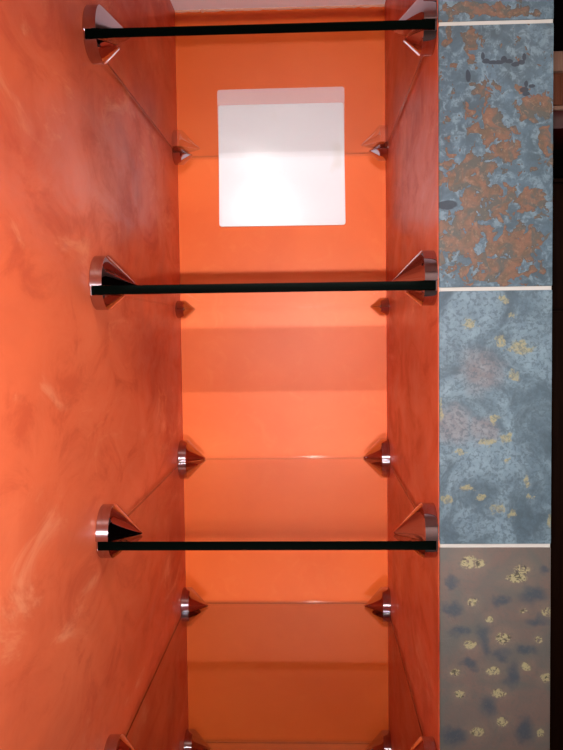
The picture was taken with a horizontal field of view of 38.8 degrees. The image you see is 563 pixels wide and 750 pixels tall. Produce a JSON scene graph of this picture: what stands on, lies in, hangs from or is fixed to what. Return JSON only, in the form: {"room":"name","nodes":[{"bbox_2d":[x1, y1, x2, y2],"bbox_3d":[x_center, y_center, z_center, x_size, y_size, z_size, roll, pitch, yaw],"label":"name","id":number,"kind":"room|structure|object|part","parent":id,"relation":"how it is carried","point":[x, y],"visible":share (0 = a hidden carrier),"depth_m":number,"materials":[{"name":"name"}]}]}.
{"room":"bathroom","nodes":[
{"label":"bathroom","id":0,"kind":"room"},
{"bbox_2d":[0,0,188,749],"bbox_3d":[-0.299,0.108,0.150,0.081,2.920,2.967,-1,3,2],"label":"wall","id":1,"kind":"structure","parent":0,"point":[91,411],"depth_m":0.93,"materials":[{"name":"orange paint"}]},
{"bbox_2d":[82,4,130,64],"bbox_3d":[-0.207,-0.413,0.971,0.050,0.067,0.069,-1,3,2],"label":"shelf bracket","id":2,"kind":"object","parent":1,"relation":"attached to","point":[99,51],"visible":0.74,"depth_m":0.95,"materials":[{"name":"silver metal"}]},
{"bbox_2d":[85,19,434,159],"bbox_3d":[-0.014,-0.421,1.263,0.409,0.011,0.665,-1,3,2],"label":"glass shelf","id":3,"kind":"object","parent":2,"relation":"on","point":[429,23],"visible":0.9,"depth_m":0.93,"materials":[{"name":"black"}]},
{"bbox_2d":[89,256,136,309],"bbox_3d":[-0.203,-0.114,0.987,0.050,0.067,0.069,-1,3,2],"label":"shelf bracket","id":4,"kind":"object","parent":1,"relation":"attached to","point":[104,271],"visible":0.88,"depth_m":0.96,"materials":[{"name":"silver metal"}]},
{"bbox_2d":[91,281,435,309],"bbox_3d":[-0.010,-0.121,1.279,0.409,0.011,0.665,-1,3,2],"label":"glass shelf","id":5,"kind":"object","parent":4,"relation":"on","point":[380,293],"visible":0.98,"depth_m":1.00,"materials":[{"name":"black"}]},
{"bbox_3d":[-0.010,-0.121,1.280,0.409,0.011,0.664,-1,3,2],"label":"pane","id":6,"kind":"part","parent":5,"relation":"part of","materials":[{"name":"clear glass"}]},
{"bbox_2d":[95,504,141,557],"bbox_3d":[-0.200,0.195,1.003,0.050,0.067,0.069,-1,3,2],"label":"shelf bracket","id":7,"kind":"object","parent":1,"relation":"attached to","point":[112,524],"visible":0.83,"depth_m":0.98,"materials":[{"name":"silver metal"}]},
{"bbox_2d":[98,455,436,550],"bbox_3d":[-0.006,0.188,1.295,0.409,0.011,0.665,-1,3,2],"label":"glass shelf","id":8,"kind":"object","parent":7,"relation":"on","point":[212,480],"visible":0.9,"depth_m":1.28,"materials":[{"name":"black"}]},
{"bbox_3d":[-0.006,0.188,1.296,0.409,0.011,0.664,-1,3,2],"label":"pane","id":9,"kind":"part","parent":8,"relation":"part of","materials":[{"name":"clear glass"}]},
{"bbox_2d":[104,734,134,749],"bbox_3d":[-0.196,0.494,1.019,0.050,0.067,0.069,-1,3,2],"label":"shelf bracket","id":10,"kind":"object","parent":1,"relation":"attached to","point":[114,741],"visible":1,"depth_m":1.01,"materials":[{"name":"silver metal"}]},
{"bbox_2d":[126,602,422,736],"bbox_3d":[-0.002,0.487,1.311,0.409,0.011,0.665,-1,3,2],"label":"glass shelf","id":11,"kind":"object","parent":10,"relation":"on","point":[206,602],"visible":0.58,"depth_m":1.64,"materials":[{"name":"black"}]},
{"bbox_2d":[175,284,194,317],"bbox_3d":[-0.180,-0.146,1.581,0.050,0.067,0.069,-1,3,2],"label":"shelf bracket","id":12,"kind":"object","parent":1,"relation":"attached to","point":[180,313],"visible":0.37,"depth_m":1.56,"materials":[{"name":"silver metal"}]},
{"bbox_2d":[172,130,199,164],"bbox_3d":[-0.184,-0.445,1.565,0.050,0.067,0.069,-1,3,2],"label":"shelf bracket","id":13,"kind":"object","parent":1,"relation":"attached to","point":[182,144],"visible":1,"depth_m":1.54,"materials":[{"name":"silver metal"}]},
{"bbox_2d":[178,440,205,462],"bbox_3d":[-0.176,0.163,1.597,0.050,0.067,0.069,-1,3,2],"label":"shelf bracket","id":14,"kind":"object","parent":1,"relation":"attached to","point":[187,452],"visible":0.76,"depth_m":1.57,"materials":[{"name":"silver metal"}]},
{"bbox_2d":[181,587,207,621],"bbox_3d":[-0.173,0.462,1.613,0.050,0.067,0.069,-1,3,2],"label":"shelf bracket","id":15,"kind":"object","parent":1,"relation":"attached to","point":[191,602],"visible":1,"depth_m":1.59,"materials":[{"name":"silver metal"}]},
{"bbox_2d":[184,729,210,749],"bbox_3d":[-0.169,0.756,1.629,0.050,0.067,0.069,-1,3,2],"label":"shelf bracket","id":16,"kind":"object","parent":1,"relation":"attached to","point":[193,740],"visible":1,"depth_m":1.61,"materials":[{"name":"silver metal"}]},
{"bbox_2d":[206,742,369,743],"bbox_3d":[0.001,0.781,1.327,0.409,0.011,0.665,-1,3,2],"label":"glass shelf","id":17,"kind":"object","parent":16,"relation":"on","point":[206,742],"visible":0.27,"depth_m":1.66,"materials":[{"name":"black"}]},
{"bbox_2d":[170,0,385,9],"bbox_3d":[1.258,-1.081,0.844,3.163,0.758,4.760,-1,3,2],"label":"ceiling","id":18,"kind":"structure","parent":0,"point":[177,4],"depth_m":1.56,"materials":[{"name":"white paint"}]},
{"bbox_2d":[175,0,562,749],"bbox_3d":[1.331,-0.034,2.424,3.163,2.920,1.713,-1,3,2],"label":"wall","id":19,"kind":"structure","parent":0,"point":[292,381],"depth_m":1.62,"materials":[{"name":"orange paint"}]},
{"bbox_2d":[175,4,384,12],"bbox_3d":[-0.005,-0.722,1.578,0.415,0.005,0.005,-1,3,2],"label":"trim","id":20,"kind":"structure","parent":19,"relation":"attached to","point":[378,5],"depth_m":1.58,"materials":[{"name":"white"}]},
{"bbox_2d":[218,102,345,226],"bbox_3d":[0.000,-0.418,1.594,0.253,0.240,0.005,-1,3,2],"label":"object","id":21,"kind":"structure","parent":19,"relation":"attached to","point":[269,191],"depth_m":1.59,"materials":[{"name":"white"}]},
{"bbox_2d":[553,51,562,149],"bbox_3d":[1.083,-0.888,2.615,0.540,0.231,0.340,-1,3,2],"label":"upper cabinet","id":22,"kind":"object","parent":19,"relation":"attached to","point":[558,55],"visible":0.21,"depth_m":2.46,"materials":[{"name":"brown wood"}]},
{"bbox_3d":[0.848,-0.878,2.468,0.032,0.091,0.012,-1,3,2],"label":"door","id":23,"kind":"part","parent":22,"relation":"part of","materials":[{"name":"brown wood"}]},
{"bbox_3d":[1.084,-0.800,2.617,0.500,0.055,0.305,-1,3,2],"label":"drawer","id":24,"kind":"part","parent":22,"relation":"part of","materials":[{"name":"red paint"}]},
{"bbox_3d":[1.082,-0.974,2.611,0.540,0.061,0.340,-1,3,2],"label":"cornice","id":25,"kind":"part","parent":22,"relation":"part of","materials":[{"name":"brown wood"}]},
{"bbox_3d":[1.083,-0.834,2.610,0.520,0.012,0.315,-1,3,2],"label":"rail","id":26,"kind":"part","parent":22,"relation":"part of","materials":[{"name":"brown wood"}]},
{"bbox_2d":[385,0,553,749],"bbox_3d":[0.269,0.394,1.296,0.132,2.212,0.667,-1,3,2],"label":"wall","id":27,"kind":"structure","parent":0,"point":[495,57],"depth_m":0.95,"materials":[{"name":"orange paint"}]},
{"bbox_2d":[361,125,388,160],"bbox_3d":[0.179,-0.449,1.550,0.050,0.067,0.069,-1,3,2],"label":"shelf bracket","id":28,"kind":"object","parent":27,"relation":"attached to","point":[377,140],"visible":0.99,"depth_m":1.53,"materials":[{"name":"silver metal"}]},
{"bbox_2d":[363,439,389,461],"bbox_3d":[0.187,0.160,1.583,0.050,0.067,0.069,-1,3,2],"label":"shelf bracket","id":29,"kind":"object","parent":27,"relation":"attached to","point":[380,451],"visible":0.74,"depth_m":1.56,"materials":[{"name":"silver metal"}]},
{"bbox_2d":[364,587,390,621],"bbox_3d":[0.190,0.458,1.599,0.050,0.067,0.069,-1,3,2],"label":"shelf bracket","id":30,"kind":"object","parent":27,"relation":"attached to","point":[380,602],"visible":1,"depth_m":1.58,"materials":[{"name":"silver metal"}]},
{"bbox_2d":[365,730,391,749],"bbox_3d":[0.194,0.753,1.615,0.050,0.067,0.069,-1,3,2],"label":"shelf bracket","id":31,"kind":"object","parent":27,"relation":"attached to","point":[382,741],"visible":1,"depth_m":1.60,"materials":[{"name":"silver metal"}]},
{"bbox_2d":[370,306,388,315],"bbox_3d":[0.183,-0.149,1.566,0.050,0.067,0.069,-1,3,2],"label":"shelf bracket","id":32,"kind":"object","parent":27,"relation":"attached to","point":[380,310],"visible":0.36,"depth_m":1.55,"materials":[{"name":"silver metal"}]},
{"bbox_2d":[392,0,437,55],"bbox_3d":[0.156,-0.417,0.957,0.050,0.067,0.069,-1,3,2],"label":"shelf bracket","id":33,"kind":"object","parent":27,"relation":"attached to","point":[422,42],"visible":0.75,"depth_m":0.94,"materials":[{"name":"silver metal"}]},
{"bbox_2d":[393,250,437,305],"bbox_3d":[0.160,-0.117,0.973,0.050,0.067,0.069,-1,3,2],"label":"shelf bracket","id":34,"kind":"object","parent":27,"relation":"attached to","point":[424,266],"visible":0.83,"depth_m":0.95,"materials":[{"name":"silver metal"}]},
{"bbox_2d":[394,502,438,557],"bbox_3d":[0.164,0.192,0.989,0.050,0.067,0.069,-1,3,2],"label":"shelf bracket","id":35,"kind":"object","parent":27,"relation":"attached to","point":[421,524],"visible":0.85,"depth_m":0.97,"materials":[{"name":"silver metal"}]},
{"bbox_2d":[409,736,436,749],"bbox_3d":[0.168,0.490,1.005,0.050,0.067,0.069,-1,3,2],"label":"shelf bracket","id":36,"kind":"object","parent":27,"relation":"attached to","point":[424,742],"visible":1,"depth_m":1.00,"materials":[{"name":"silver metal"}]},
{"bbox_3d":[1.291,1.531,0.984,3.163,0.050,4.760,-1,3,2],"label":"floor","id":37,"kind":"structure","parent":0,"visible":0},
{"bbox_2d":[550,178,562,749],"bbox_3d":[1.099,0.398,2.676,0.520,2.037,0.315,-1,3,2],"label":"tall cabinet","id":38,"kind":"object","parent":37,"relation":"on","point":[556,610],"visible":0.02,"depth_m":2.52,"materials":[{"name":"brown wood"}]},
{"bbox_3d":[1.083,-0.402,2.483,0.488,0.384,0.015,-1,3,2],"label":"door","id":39,"kind":"part","parent":38,"relation":"part of","materials":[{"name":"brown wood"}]}
]}

